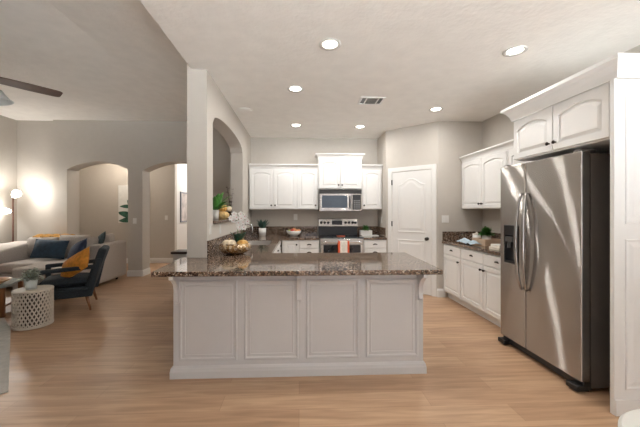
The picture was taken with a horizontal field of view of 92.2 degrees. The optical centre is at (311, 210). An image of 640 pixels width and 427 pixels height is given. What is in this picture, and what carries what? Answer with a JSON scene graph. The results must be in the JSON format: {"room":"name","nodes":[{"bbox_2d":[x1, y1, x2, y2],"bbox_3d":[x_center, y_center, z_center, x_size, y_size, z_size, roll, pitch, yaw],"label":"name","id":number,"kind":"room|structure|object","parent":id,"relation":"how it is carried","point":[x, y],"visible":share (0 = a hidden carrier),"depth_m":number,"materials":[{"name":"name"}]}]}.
{"room":"kitchen","nodes":[
{"label":"kitchen","id":0,"kind":"room"},
{"bbox_2d":[0,115,16,242],"bbox_3d":[-6.121,-0.315,1.695,0.150,3.410,9.900,0,0,-2],"label":"wall","id":1,"kind":"structure","parent":0,"point":[8,126],"depth_m":6.31,"materials":[{"name":"beige paint"}]},
{"bbox_2d":[17,120,52,240],"bbox_3d":[-5.904,-0.315,6.659,0.900,3.410,0.240,0,0,-2],"label":"wall","id":2,"kind":"structure","parent":0,"point":[34,138],"depth_m":6.54,"materials":[{"name":"beige paint"}]},
{"bbox_2d":[78,170,79,234],"bbox_3d":[-6.193,-0.030,7.457,0.150,2.840,1.380,0,0,-2],"label":"wall","id":3,"kind":"structure","parent":0,"point":[79,170],"depth_m":8.14,"materials":[{"name":"beige paint"}]},
{"bbox_2d":[0,0,186,120],"bbox_3d":[-3.679,-1.835,1.798,5.200,0.570,9.900,0,0,-2],"label":"ceiling","id":4,"kind":"structure","parent":0,"point":[108,59],"depth_m":3.93,"materials":[{"name":"paint"}]},
{"bbox_2d":[0,77,62,105],"bbox_3d":[-3.220,-1.462,2.798,1.138,0.914,1.138,0,0,-7],"label":"ceiling fan","id":5,"kind":"object","parent":4,"relation":"hanging from","point":[4,100],"visible":1,"depth_m":3.13,"materials":[{"name":"brown metal"}]},
{"bbox_2d":[80,164,176,257],"bbox_3d":[-5.016,-0.030,8.272,2.670,2.840,0.150,0,0,-2],"label":"wall","id":6,"kind":"structure","parent":0,"point":[99,183],"depth_m":8.20,"materials":[{"name":"beige paint"}]},
{"bbox_2d":[118,185,127,222],"bbox_3d":[-4.732,-0.185,8.191,0.800,0.990,0.031,0,0,-2],"label":"framed picture","id":7,"kind":"object","parent":6,"relation":"attached to","point":[122,189],"visible":0.26,"depth_m":8.16,"materials":[{"name":"white fabric"}]},
{"bbox_2d":[126,258,172,262],"bbox_3d":[-4.912,1.323,8.194,2.470,0.135,0.016,0,0,-2],"label":"baseboard","id":8,"kind":"structure","parent":6,"relation":"attached to","point":[152,260],"depth_m":8.22,"materials":[{"name":"white paint"}]},
{"bbox_2d":[53,120,230,269],"bbox_3d":[-3.442,-0.315,6.722,4.025,3.410,0.320,0,0,-2],"label":"wall","id":9,"kind":"structure","parent":0,"point":[140,147],"depth_m":6.55,"materials":[{"name":"beige paint"}]},
{"bbox_2d":[127,267,149,276],"bbox_3d":[-3.764,1.323,6.700,0.332,0.135,0.336,0,0,-2],"label":"baseboard","id":10,"kind":"structure","parent":9,"relation":"attached to","point":[130,273],"depth_m":6.54,"materials":[{"name":"white paint"}]},
{"bbox_2d":[177,164,186,249],"bbox_3d":[-2.586,-0.030,9.400,2.580,2.840,1.900,0,0,-2],"label":"wall","id":11,"kind":"structure","parent":0,"point":[181,168],"depth_m":8.73,"materials":[{"name":"white paint"}]},
{"bbox_2d":[180,192,186,222],"bbox_3d":[-3.689,-0.110,8.913,0.030,0.863,0.600,0,0,-2],"label":"framed picture","id":12,"kind":"object","parent":11,"relation":"attached to","point":[183,195],"visible":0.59,"depth_m":8.84},
{"bbox_2d":[182,193,186,220],"bbox_3d":[-3.697,-0.110,8.913,0.010,0.800,0.500,0,0,-2],"label":"print","id":13,"kind":"object","parent":12,"relation":"attached to","point":[184,195],"depth_m":8.92},
{"bbox_2d":[187,63,250,257],"bbox_3d":[-1.254,-0.315,4.952,0.200,3.410,3.600,0,0,-2],"label":"wall","id":14,"kind":"structure","parent":0,"point":[208,108],"depth_m":3.17,"materials":[{"name":"beige paint"}]},
{"bbox_2d":[213,218,238,223],"bbox_3d":[-1.225,0.124,4.263,0.260,0.032,1.774,0,0,-2],"label":"window ledge","id":15,"kind":"object","parent":14,"relation":"on","point":[227,219],"visible":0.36,"depth_m":3.68,"materials":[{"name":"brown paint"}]},
{"bbox_2d":[213,192,232,219],"bbox_3d":[-1.167,-0.068,3.902,0.355,0.351,0.304,0,0,29],"label":"potted plant","id":16,"kind":"object","parent":15,"relation":"on","point":[217,204],"visible":0.89,"depth_m":3.85,"materials":[{"name":"green plant"}]},
{"bbox_2d":[219,212,228,218],"bbox_3d":[-1.217,0.058,4.193,0.184,0.100,0.180,0,0,-2],"label":"pumpkin","id":17,"kind":"object","parent":15,"relation":"on","point":[222,215],"visible":0.84,"depth_m":4.13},
{"bbox_2d":[218,205,226,210],"bbox_3d":[-1.215,-0.050,4.193,0.121,0.112,0.122,0,0,-2],"label":"pumpkin","id":18,"kind":"object","parent":17,"relation":"on","point":[223,208],"visible":0.5,"depth_m":4.15,"materials":[{"name":"gold metal"}]},
{"bbox_2d":[226,187,233,215],"bbox_3d":[-1.250,-0.133,4.705,0.123,0.481,0.431,0,0,-9],"label":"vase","id":19,"kind":"object","parent":15,"relation":"on","point":[226,187],"visible":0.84,"depth_m":4.74,"materials":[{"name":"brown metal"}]},
{"bbox_2d":[207,226,316,256],"bbox_3d":[-0.485,0.391,4.643,1.307,0.171,2.919,0,0,-2],"label":"backsplash","id":20,"kind":"structure","parent":14,"relation":"attached to","point":[213,244],"depth_m":6.06,"materials":[{"name":"brown stone"}]},
{"bbox_2d":[0,263,619,426],"bbox_3d":[-1.660,1.440,3.784,11.000,0.100,14.300,0,0,-2],"label":"floor","id":21,"kind":"structure","parent":0,"point":[109,364],"depth_m":2.48,"materials":[{"name":"brown wood"}]},
{"bbox_2d":[0,318,10,394],"bbox_3d":[-4.135,1.386,3.025,3.606,0.008,1.683,0,0,43],"label":"rug","id":22,"kind":"object","parent":21,"relation":"on","point":[5,330],"visible":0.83,"depth_m":2.97,"materials":[{"name":"grey fabric"}]},
{"bbox_2d":[0,277,24,317],"bbox_3d":[-4.436,1.174,4.096,0.770,0.415,0.560,0,0,-22],"label":"coffee table","id":23,"kind":"object","parent":22,"relation":"on","point":[4,301],"visible":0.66,"depth_m":4.03,"materials":[{"name":"grey wood"}]},
{"bbox_2d":[0,277,11,283],"bbox_3d":[-4.194,0.936,4.068,0.340,0.060,0.338,0,0,-2],"label":"dough bowl","id":24,"kind":"object","parent":23,"relation":"on","point":[2,279],"visible":1,"depth_m":4.18,"materials":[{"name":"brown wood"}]},
{"bbox_2d":[6,297,10,305],"bbox_3d":[-4.436,1.249,4.096,0.710,0.025,0.500,0,0,-22],"label":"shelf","id":25,"kind":"object","parent":23,"relation":"attached to","point":[8,300],"depth_m":4.21,"materials":[{"name":"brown wood"}]},
{"bbox_2d":[0,190,20,241],"bbox_3d":[-6.044,0.485,6.223,0.357,1.809,0.339,0,0,-2],"label":"floor lamp","id":26,"kind":"object","parent":21,"relation":"on","point":[15,194],"visible":0.7,"depth_m":6.23,"materials":[{"name":"brown metal"}]},
{"bbox_2d":[11,285,53,330],"bbox_3d":[-3.385,1.161,3.741,0.392,0.440,0.392,0,0,-2],"label":"table","id":27,"kind":"object","parent":21,"relation":"on","point":[34,308],"visible":0.98,"depth_m":3.61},
{"bbox_2d":[17,267,43,289],"bbox_3d":[-3.385,0.814,3.715,0.244,0.253,0.257,0,0,-2],"label":"potted plant","id":28,"kind":"object","parent":27,"relation":"on","point":[31,282],"visible":1,"depth_m":3.69,"materials":[{"name":"green plant"}]},
{"bbox_2d":[0,233,125,289],"bbox_3d":[-4.916,0.923,5.646,2.150,0.935,1.573,0,0,-2],"label":"sectional sofa","id":29,"kind":"object","parent":21,"relation":"on","point":[15,258],"visible":0.53,"depth_m":5.76,"materials":[{"name":"fabric"}]},
{"bbox_2d":[0,258,55,272],"bbox_3d":[-5.139,0.999,5.720,0.590,0.178,0.780,0,0,-2],"label":"seat cushion","id":30,"kind":"object","parent":29,"relation":"on","point":[6,266],"depth_m":5.43,"materials":[{"name":"fabric"}]},
{"bbox_2d":[27,237,58,257],"bbox_3d":[-5.256,0.710,6.005,0.620,0.412,0.220,0,0,-2],"label":"cushion","id":31,"kind":"object","parent":29,"relation":"on","point":[31,240],"depth_m":5.94,"materials":[{"name":"fabric"}]},
{"bbox_2d":[30,239,68,258],"bbox_3d":[-4.927,0.715,5.789,0.626,0.374,0.229,0,0,-9],"label":"throw pillow","id":32,"kind":"object","parent":29,"relation":"on","point":[55,249],"visible":1,"depth_m":5.72,"materials":[{"name":"blue fabric"}]},
{"bbox_2d":[12,263,91,278],"bbox_3d":[-4.309,0.999,5.152,0.940,0.178,0.535,0,0,-2],"label":"seat cushion","id":33,"kind":"object","parent":29,"relation":"on","point":[16,272],"depth_m":4.90,"materials":[{"name":"fabric"}]},
{"bbox_2d":[33,234,74,239],"bbox_3d":[-5.159,0.635,6.205,0.630,0.357,0.454,0,0,-2],"label":"throw blanket","id":34,"kind":"object","parent":29,"relation":"on","point":[37,235],"visible":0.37,"depth_m":6.10,"materials":[{"name":"orange fabric"}]},
{"bbox_2d":[41,258,66,262],"bbox_3d":[-4.468,0.999,5.778,0.745,0.178,0.720,0,0,-2],"label":"seat cushion","id":35,"kind":"object","parent":29,"relation":"on","point":[53,260],"depth_m":5.56,"materials":[{"name":"fabric"}]},
{"bbox_2d":[59,235,90,257],"bbox_3d":[-4.656,0.690,6.020,0.600,0.451,0.242,0,0,-2],"label":"cushion","id":36,"kind":"object","parent":29,"relation":"on","point":[73,239],"depth_m":5.96,"materials":[{"name":"fabric"}]},
{"bbox_2d":[67,238,86,258],"bbox_3d":[-4.173,0.720,5.470,0.543,0.479,0.227,0,0,24],"label":"throw pillow","id":37,"kind":"object","parent":29,"relation":"on","point":[79,246],"visible":0.65,"depth_m":5.40,"materials":[{"name":"blue fabric"}]},
{"bbox_2d":[86,237,105,259],"bbox_3d":[-4.107,0.700,5.813,0.222,0.431,0.500,0,0,-2],"label":"cushion","id":38,"kind":"object","parent":29,"relation":"on","point":[92,241],"depth_m":5.60,"materials":[{"name":"fabric"}]},
{"bbox_2d":[98,231,105,243],"bbox_3d":[-4.081,0.590,5.914,0.510,0.424,0.160,0,0,39],"label":"throw pillow","id":39,"kind":"object","parent":29,"relation":"on","point":[101,237],"visible":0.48,"depth_m":5.81,"materials":[{"name":"teal fabric"}]},
{"bbox_2d":[105,233,114,241],"bbox_3d":[-4.144,0.670,6.212,0.244,0.429,0.500,0,0,-20],"label":"cushion","id":40,"kind":"object","parent":29,"relation":"on","point":[110,237],"depth_m":6.11,"materials":[{"name":"fabric"}]},
{"bbox_2d":[36,245,109,309],"bbox_3d":[-3.440,0.961,4.474,0.804,0.864,0.660,0,0,-28],"label":"armchair","id":41,"kind":"object","parent":21,"relation":"on","point":[83,284],"visible":0.76,"depth_m":4.29,"materials":[{"name":"grey fabric"}]},
{"bbox_2d":[38,272,88,287],"bbox_3d":[-3.512,0.990,4.435,0.580,0.150,0.540,0,0,-28],"label":"seat cushion","id":42,"kind":"object","parent":41,"relation":"on","point":[80,280],"depth_m":4.27,"materials":[{"name":"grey fabric"}]},
{"bbox_2d":[61,246,89,276],"bbox_3d":[-3.356,0.760,4.363,0.644,0.522,0.197,0,0,20],"label":"throw pillow","id":43,"kind":"object","parent":41,"relation":"on","point":[80,259],"visible":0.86,"depth_m":4.29,"materials":[{"name":"orange fabric"}]},
{"bbox_2d":[171,249,186,260],"bbox_3d":[-1.988,1.032,5.271,0.720,0.715,0.320,0,0,-2],"label":"console table","id":44,"kind":"object","parent":21,"relation":"on","point":[180,253],"visible":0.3,"depth_m":5.12,"materials":[{"name":"brown wood"}]},
{"bbox_2d":[275,243,279,252],"bbox_3d":[-0.812,0.954,4.647,0.652,0.872,0.950,0,0,-2],"label":"base cabinet","id":45,"kind":"object","parent":21,"relation":"on","point":[277,250],"visible":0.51,"depth_m":4.75,"materials":[{"name":"white paint"}]},
{"bbox_2d":[282,240,298,252],"bbox_3d":[-0.392,0.954,5.766,0.300,0.872,0.682,0,0,-2],"label":"base cabinet","id":46,"kind":"object","parent":21,"relation":"on","point":[288,246],"visible":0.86,"depth_m":5.46,"materials":[{"name":"white paint"}]},
{"bbox_2d":[169,275,427,378],"bbox_3d":[-0.114,0.954,2.963,2.163,0.872,1.000,0,0,-2],"label":"base cabinet","id":47,"kind":"object","parent":21,"relation":"on","point":[339,325],"visible":0.79,"depth_m":2.60,"materials":[{"name":"grey paint"}]},
{"bbox_2d":[151,226,442,276],"bbox_3d":[-0.171,0.411,4.281,2.426,0.212,3.669,0,0,-2],"label":"countertop","id":48,"kind":"structure","parent":47,"relation":"on","point":[260,260],"depth_m":2.85,"materials":[{"name":"brown stone"}]},
{"bbox_2d":[219,242,251,254],"bbox_3d":[-0.854,0.415,3.427,0.356,0.120,0.356,0,0,-2],"label":"decorative bowl","id":49,"kind":"object","parent":48,"relation":"on","point":[232,249],"visible":0.93,"depth_m":3.29,"materials":[{"name":"metal"}]},
{"bbox_2d":[222,238,235,244],"bbox_3d":[-0.905,0.346,3.360,0.147,0.110,0.148,0,0,-2],"label":"pumpkin","id":50,"kind":"object","parent":49,"relation":"in","point":[228,241],"visible":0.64,"depth_m":3.32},
{"bbox_2d":[228,211,249,241],"bbox_3d":[-0.808,0.232,3.467,0.224,0.462,0.148,0,0,13],"label":"orchid","id":51,"kind":"object","parent":49,"relation":"in","point":[241,215],"visible":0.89,"depth_m":3.45,"materials":[{"name":"white plant"}]},
{"bbox_2d":[237,238,247,243],"bbox_3d":[-0.767,0.348,3.411,0.121,0.097,0.122,0,0,-2],"label":"pumpkin","id":52,"kind":"object","parent":49,"relation":"in","point":[242,241],"visible":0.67,"depth_m":3.37,"materials":[{"name":"gold metal"}]},
{"bbox_2d":[248,241,271,244],"bbox_3d":[-0.819,0.588,4.670,0.393,0.205,0.718,0,0,-2],"label":"sink","id":53,"kind":"object","parent":48,"relation":"in","point":[250,242],"visible":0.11,"depth_m":5.02,"materials":[{"name":"metal"}]},
{"bbox_2d":[256,220,267,235],"bbox_3d":[-0.924,0.315,5.929,0.222,0.322,0.286,0,0,40],"label":"potted plant","id":54,"kind":"object","parent":48,"relation":"on","point":[262,230],"visible":0.99,"depth_m":5.84,"materials":[{"name":"green plant"}]},
{"bbox_2d":[287,230,300,235],"bbox_3d":[-0.347,0.425,5.891,0.296,0.100,0.296,0,0,-2],"label":"fruit bowl","id":55,"kind":"object","parent":48,"relation":"on","point":[291,233],"visible":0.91,"depth_m":5.79,"materials":[{"name":"white ceramic"}]},
{"bbox_2d":[299,240,318,252],"bbox_3d":[-0.060,0.954,5.785,0.360,0.872,0.672,0,0,-2],"label":"base cabinet","id":56,"kind":"object","parent":21,"relation":"on","point":[305,246],"visible":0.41,"depth_m":5.47,"materials":[{"name":"white paint"}]},
{"bbox_2d":[318,219,363,252],"bbox_3d":[0.521,0.772,5.755,0.780,1.235,0.744,0,0,-2],"label":"range","id":57,"kind":"object","parent":21,"relation":"on","point":[328,229],"visible":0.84,"depth_m":5.85,"materials":[{"name":"silver metal"}]},
{"bbox_2d":[318,235,363,237],"bbox_3d":[0.520,0.474,5.780,0.780,0.019,0.643,0,0,-2],"label":"cooktop","id":58,"kind":"object","parent":57,"relation":"in","point":[320,236],"depth_m":5.62,"materials":[{"name":"black glass"}]},
{"bbox_2d":[320,244,363,252],"bbox_3d":[0.534,0.872,5.466,0.772,0.557,0.030,0,0,-2],"label":"oven","id":59,"kind":"object","parent":57,"relation":"in","point":[324,248],"depth_m":5.45,"materials":[{"name":"silver glass"}]},
{"bbox_2d":[323,241,361,242],"bbox_3d":[0.536,0.545,5.417,0.684,0.023,0.068,0,0,-2],"label":"handle","id":60,"kind":"object","parent":57,"relation":"in","point":[323,241],"depth_m":5.39,"materials":[{"name":"silver metal"}]},
{"bbox_2d":[338,241,348,252],"bbox_3d":[0.554,0.672,5.391,0.195,0.294,0.041,0,0,-2],"label":"dish towel","id":61,"kind":"object","parent":57,"relation":"hanging from","point":[343,246],"visible":0.73,"depth_m":5.38,"materials":[{"name":"white fabric"}]},
{"bbox_2d":[364,240,385,252],"bbox_3d":[1.122,0.954,5.834,0.414,0.872,0.672,0,0,-2],"label":"base cabinet","id":62,"kind":"object","parent":21,"relation":"on","point":[370,246],"visible":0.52,"depth_m":5.52,"materials":[{"name":"white paint"}]},
{"bbox_2d":[357,226,386,239],"bbox_3d":[1.121,0.411,5.842,0.416,0.212,0.659,0,0,-2],"label":"countertop","id":63,"kind":"structure","parent":62,"relation":"on","point":[376,230],"depth_m":5.80,"materials":[{"name":"brown stone"}]},
{"bbox_3d":[1.117,0.470,5.952,0.320,0.012,0.160,0,0,-2],"label":"tray","id":64,"kind":"object","parent":63,"relation":"on","visible":0},
{"bbox_2d":[359,225,371,234],"bbox_3d":[1.037,0.364,5.949,0.230,0.199,0.188,0,0,-2],"label":"planter","id":65,"kind":"object","parent":64,"relation":"on","point":[365,231],"visible":1,"depth_m":5.89,"materials":[{"name":"white ceramic"}]},
{"bbox_2d":[444,244,466,307],"bbox_3d":[2.429,0.954,4.709,0.687,0.872,0.545,0,0,-2],"label":"base cabinet","id":66,"kind":"object","parent":21,"relation":"on","point":[452,254],"visible":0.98,"depth_m":4.65,"materials":[{"name":"white paint"}]},
{"bbox_2d":[461,248,500,326],"bbox_3d":[2.464,0.954,3.892,0.687,0.872,1.090,0,0,-2],"label":"base cabinet","id":67,"kind":"object","parent":21,"relation":"on","point":[480,271],"visible":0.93,"depth_m":3.91,"materials":[{"name":"white paint"}]},
{"bbox_2d":[442,231,500,255],"bbox_3d":[2.462,0.423,4.160,0.669,0.186,1.647,0,0,-2],"label":"countertop","id":68,"kind":"structure","parent":67,"relation":"on","point":[448,237],"depth_m":4.78,"materials":[{"name":"brown stone"}]},
{"bbox_2d":[457,238,479,244],"bbox_3d":[2.238,0.428,4.397,0.150,0.072,0.402,0,0,-2],"label":"cloth","id":69,"kind":"object","parent":68,"relation":"on","point":[463,240],"visible":1,"depth_m":4.37,"materials":[{"name":"blue fabric"}]},
{"bbox_2d":[472,232,480,237],"bbox_3d":[2.562,0.400,4.792,0.120,0.152,0.119,0,0,-2],"label":"canister","id":70,"kind":"object","parent":68,"relation":"on","point":[476,233],"visible":0.56,"depth_m":4.76,"materials":[{"name":"white ceramic"}]},
{"bbox_2d":[472,237,500,245],"bbox_3d":[2.461,0.430,4.327,0.260,0.090,0.320,0,0,-2],"label":"tray","id":71,"kind":"object","parent":68,"relation":"on","point":[483,242],"visible":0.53,"depth_m":4.17,"materials":[{"name":"brown wood"}]},
{"bbox_2d":[478,226,494,238],"bbox_3d":[2.473,0.338,4.360,0.221,0.251,0.214,0,0,39],"label":"potted plant","id":72,"kind":"object","parent":71,"relation":"on","point":[486,233],"visible":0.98,"depth_m":4.32,"materials":[{"name":"green plant"}]},
{"bbox_2d":[489,246,500,250],"bbox_3d":[2.294,0.458,3.769,0.140,0.035,0.200,0,0,-2],"label":"book","id":73,"kind":"object","parent":68,"relation":"on","point":[490,247],"visible":0.57,"depth_m":3.75,"materials":[{"name":"white paper"}]},
{"bbox_2d":[491,244,500,247],"bbox_3d":[2.299,0.425,3.770,0.120,0.030,0.180,0,0,-2],"label":"book","id":74,"kind":"object","parent":73,"relation":"on","point":[493,245],"visible":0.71,"depth_m":3.77,"materials":[{"name":"white paper"}]},
{"bbox_2d":[498,149,609,391],"bbox_3d":[2.354,0.456,2.824,0.820,1.868,0.945,0,0,-2],"label":"refrigerator","id":75,"kind":"object","parent":21,"relation":"on","point":[555,211],"visible":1,"depth_m":2.51,"materials":[{"name":"silver metal"}]},
{"bbox_2d":[610,78,639,415],"bbox_3d":[2.467,0.244,2.119,0.828,2.292,0.042,0,0,-2],"label":"end panel","id":76,"kind":"object","parent":21,"relation":"on","point":[624,93],"visible":1,"depth_m":2.10,"materials":[{"name":"white paint"}]},
{"bbox_2d":[618,409,639,426],"bbox_3d":[1.598,1.163,1.153,0.644,0.455,0.644,0,0,-2],"label":"round stool","id":77,"kind":"object","parent":21,"relation":"on","point":[631,418],"visible":1,"depth_m":1.39,"materials":[{"name":"white paint"}]},
{"bbox_2d":[251,137,377,252],"bbox_3d":[0.118,-0.030,6.205,2.645,2.840,0.150,0,0,-2],"label":"wall","id":78,"kind":"structure","parent":0,"point":[263,150],"depth_m":6.12,"materials":[{"name":"beige paint"}]},
{"bbox_2d":[249,164,296,208],"bbox_3d":[-0.730,-0.453,5.897,0.885,0.845,0.392,0,0,-2],"label":"upper cabinet","id":79,"kind":"object","parent":78,"relation":"attached to","point":[271,186],"visible":1,"depth_m":5.74,"materials":[{"name":"white paint"}]},
{"bbox_2d":[297,164,317,208],"bbox_3d":[-0.087,-0.453,5.923,0.400,0.845,0.392,0,0,-2],"label":"upper cabinet","id":80,"kind":"object","parent":78,"relation":"attached to","point":[307,174],"visible":1,"depth_m":5.76,"materials":[{"name":"white paint"}]},
{"bbox_2d":[315,153,364,189],"bbox_3d":[0.521,-0.741,5.933,0.925,0.662,0.423,0,0,-2],"label":"upper cabinet","id":81,"kind":"object","parent":78,"relation":"attached to","point":[335,170],"visible":0.97,"depth_m":5.76,"materials":[{"name":"white paint"}]},
{"bbox_2d":[318,189,361,210],"bbox_3d":[0.522,-0.199,5.909,0.795,0.408,0.473,0,0,-2],"label":"microwave","id":82,"kind":"object","parent":81,"relation":"attached to","point":[328,199],"visible":0.98,"depth_m":5.72,"materials":[{"name":"silver metal"}]},
{"bbox_2d":[362,164,382,209],"bbox_3d":[1.126,-0.453,5.974,0.394,0.845,0.392,0,0,-2],"label":"upper cabinet","id":83,"kind":"object","parent":78,"relation":"attached to","point":[371,173],"visible":0.92,"depth_m":5.81,"materials":[{"name":"white paint"}]},
{"bbox_2d":[140,0,639,138],"bbox_3d":[0.967,-1.500,1.702,4.265,0.100,9.320,0,0,-2],"label":"ceiling","id":84,"kind":"structure","parent":0,"point":[421,56],"depth_m":2.82,"materials":[{"name":"paint"}]},
{"bbox_2d":[238,108,251,112],"bbox_3d":[-0.956,-1.439,4.414,0.200,0.020,0.200,0,0,-2],"label":"smoke detector","id":85,"kind":"object","parent":84,"relation":"attached to","point":[245,110],"visible":1,"depth_m":4.38,"materials":[{"name":"paint"}]},
{"bbox_2d":[287,86,303,91],"bbox_3d":[-0.195,-1.444,3.646,0.196,0.009,0.196,0,0,-2],"label":"recessed light","id":86,"kind":"object","parent":84,"relation":"in","point":[291,88],"visible":1,"depth_m":3.64,"materials":[{"name":"white ceramic"}]},
{"bbox_2d":[290,124,301,126],"bbox_3d":[-0.270,-1.444,5.193,0.196,0.009,0.196,0,0,-2],"label":"recessed light","id":87,"kind":"object","parent":84,"relation":"in","point":[292,125],"visible":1,"depth_m":5.20,"materials":[{"name":"white glass"}]},
{"bbox_2d":[319,38,340,50],"bbox_3d":[0.156,-1.444,2.674,0.196,0.009,0.196,0,0,-2],"label":"recessed light","id":88,"kind":"object","parent":84,"relation":"in","point":[329,44],"visible":1,"depth_m":2.67,"materials":[{"name":"white glass"}]},
{"bbox_2d":[354,125,365,128],"bbox_3d":[0.823,-1.444,5.285,0.196,0.009,0.196,0,0,-2],"label":"recessed light","id":89,"kind":"object","parent":84,"relation":"in","point":[357,126],"visible":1,"depth_m":5.26,"materials":[{"name":"white glass"}]},
{"bbox_2d":[357,97,385,104],"bbox_3d":[0.777,-1.443,4.036,0.320,0.014,0.260,0,0,-2],"label":"ceiling vent","id":90,"kind":"object","parent":84,"relation":"in","point":[363,100],"visible":1,"depth_m":4.03,"materials":[{"name":"white metal"}]},
{"bbox_2d":[429,107,443,111],"bbox_3d":[1.763,-1.444,4.379,0.196,0.009,0.196,0,0,-2],"label":"recessed light","id":91,"kind":"object","parent":84,"relation":"in","point":[435,109],"visible":1,"depth_m":4.38,"materials":[{"name":"white ceramic"}]},
{"bbox_2d":[502,45,527,56],"bbox_3d":[1.834,-1.444,2.782,0.196,0.009,0.196,0,0,-2],"label":"recessed light","id":92,"kind":"object","parent":84,"relation":"in","point":[516,50],"visible":1,"depth_m":2.78,"materials":[{"name":"white glass"}]},
{"bbox_2d":[378,121,481,296],"bbox_3d":[1.919,-0.030,5.441,1.866,2.840,0.560,0,0,39],"label":"wall","id":93,"kind":"structure","parent":0,"point":[440,143],"depth_m":5.00,"materials":[{"name":"beige paint"}]},
{"bbox_2d":[391,170,431,294],"bbox_3d":[1.668,0.350,5.248,0.702,2.060,0.082,0,0,41],"label":"door","id":94,"kind":"structure","parent":93,"relation":"in","point":[411,223],"depth_m":5.23,"materials":[{"name":"white paint"}]},
{"bbox_2d":[388,164,435,296],"bbox_3d":[1.693,0.312,5.268,0.850,2.155,0.018,0,0,41],"label":"trim","id":95,"kind":"structure","parent":93,"relation":"attached to","point":[430,166],"depth_m":5.04,"materials":[{"name":"white paint"}]},
{"bbox_2d":[437,288,445,296],"bbox_3d":[2.085,1.323,4.974,0.138,0.135,0.030,0,0,5],"label":"baseboard","id":96,"kind":"structure","parent":93,"relation":"attached to","point":[440,292],"depth_m":4.96,"materials":[{"name":"white paint"}]},
{"bbox_2d":[442,215,448,222],"bbox_3d":[2.154,0.130,4.976,0.118,0.118,0.010,0,0,-2],"label":"light switch","id":97,"kind":"object","parent":93,"relation":"attached to","point":[445,218],"visible":1,"depth_m":4.97,"materials":[{"name":"white plastic"}]},
{"bbox_2d":[482,45,639,232],"bbox_3d":[2.975,-0.030,1.736,0.150,2.840,9.220,0,0,-2],"label":"wall","id":98,"kind":"structure","parent":0,"point":[499,128],"depth_m":4.64,"materials":[{"name":"beige paint"}]},
{"bbox_2d":[442,231,500,240],"bbox_3d":[2.467,0.403,4.160,0.659,0.146,1.647,0,0,-2],"label":"backsplash","id":99,"kind":"structure","parent":98,"relation":"attached to","point":[446,235],"depth_m":4.96,"materials":[{"name":"brown stone"}]},
{"bbox_2d":[459,142,508,208],"bbox_3d":[2.592,-0.450,4.440,0.385,0.840,1.100,0,0,-2],"label":"upper cabinet","id":100,"kind":"object","parent":98,"relation":"attached to","point":[481,169],"visible":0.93,"depth_m":4.37,"materials":[{"name":"white paint"}]},
{"bbox_2d":[504,139,530,164],"bbox_3d":[2.627,-0.450,3.604,0.385,0.840,0.572,0,0,-2],"label":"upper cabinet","id":101,"kind":"object","parent":98,"relation":"attached to","point":[510,144],"visible":0.11,"depth_m":3.80,"materials":[{"name":"white paint"}]},
{"bbox_2d":[500,53,639,160],"bbox_3d":[2.419,-0.770,2.620,0.887,0.530,1.177,0,0,-2],"label":"upper cabinet","id":102,"kind":"object","parent":98,"relation":"attached to","point":[581,121],"visible":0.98,"depth_m":2.45,"materials":[{"name":"white paint"}]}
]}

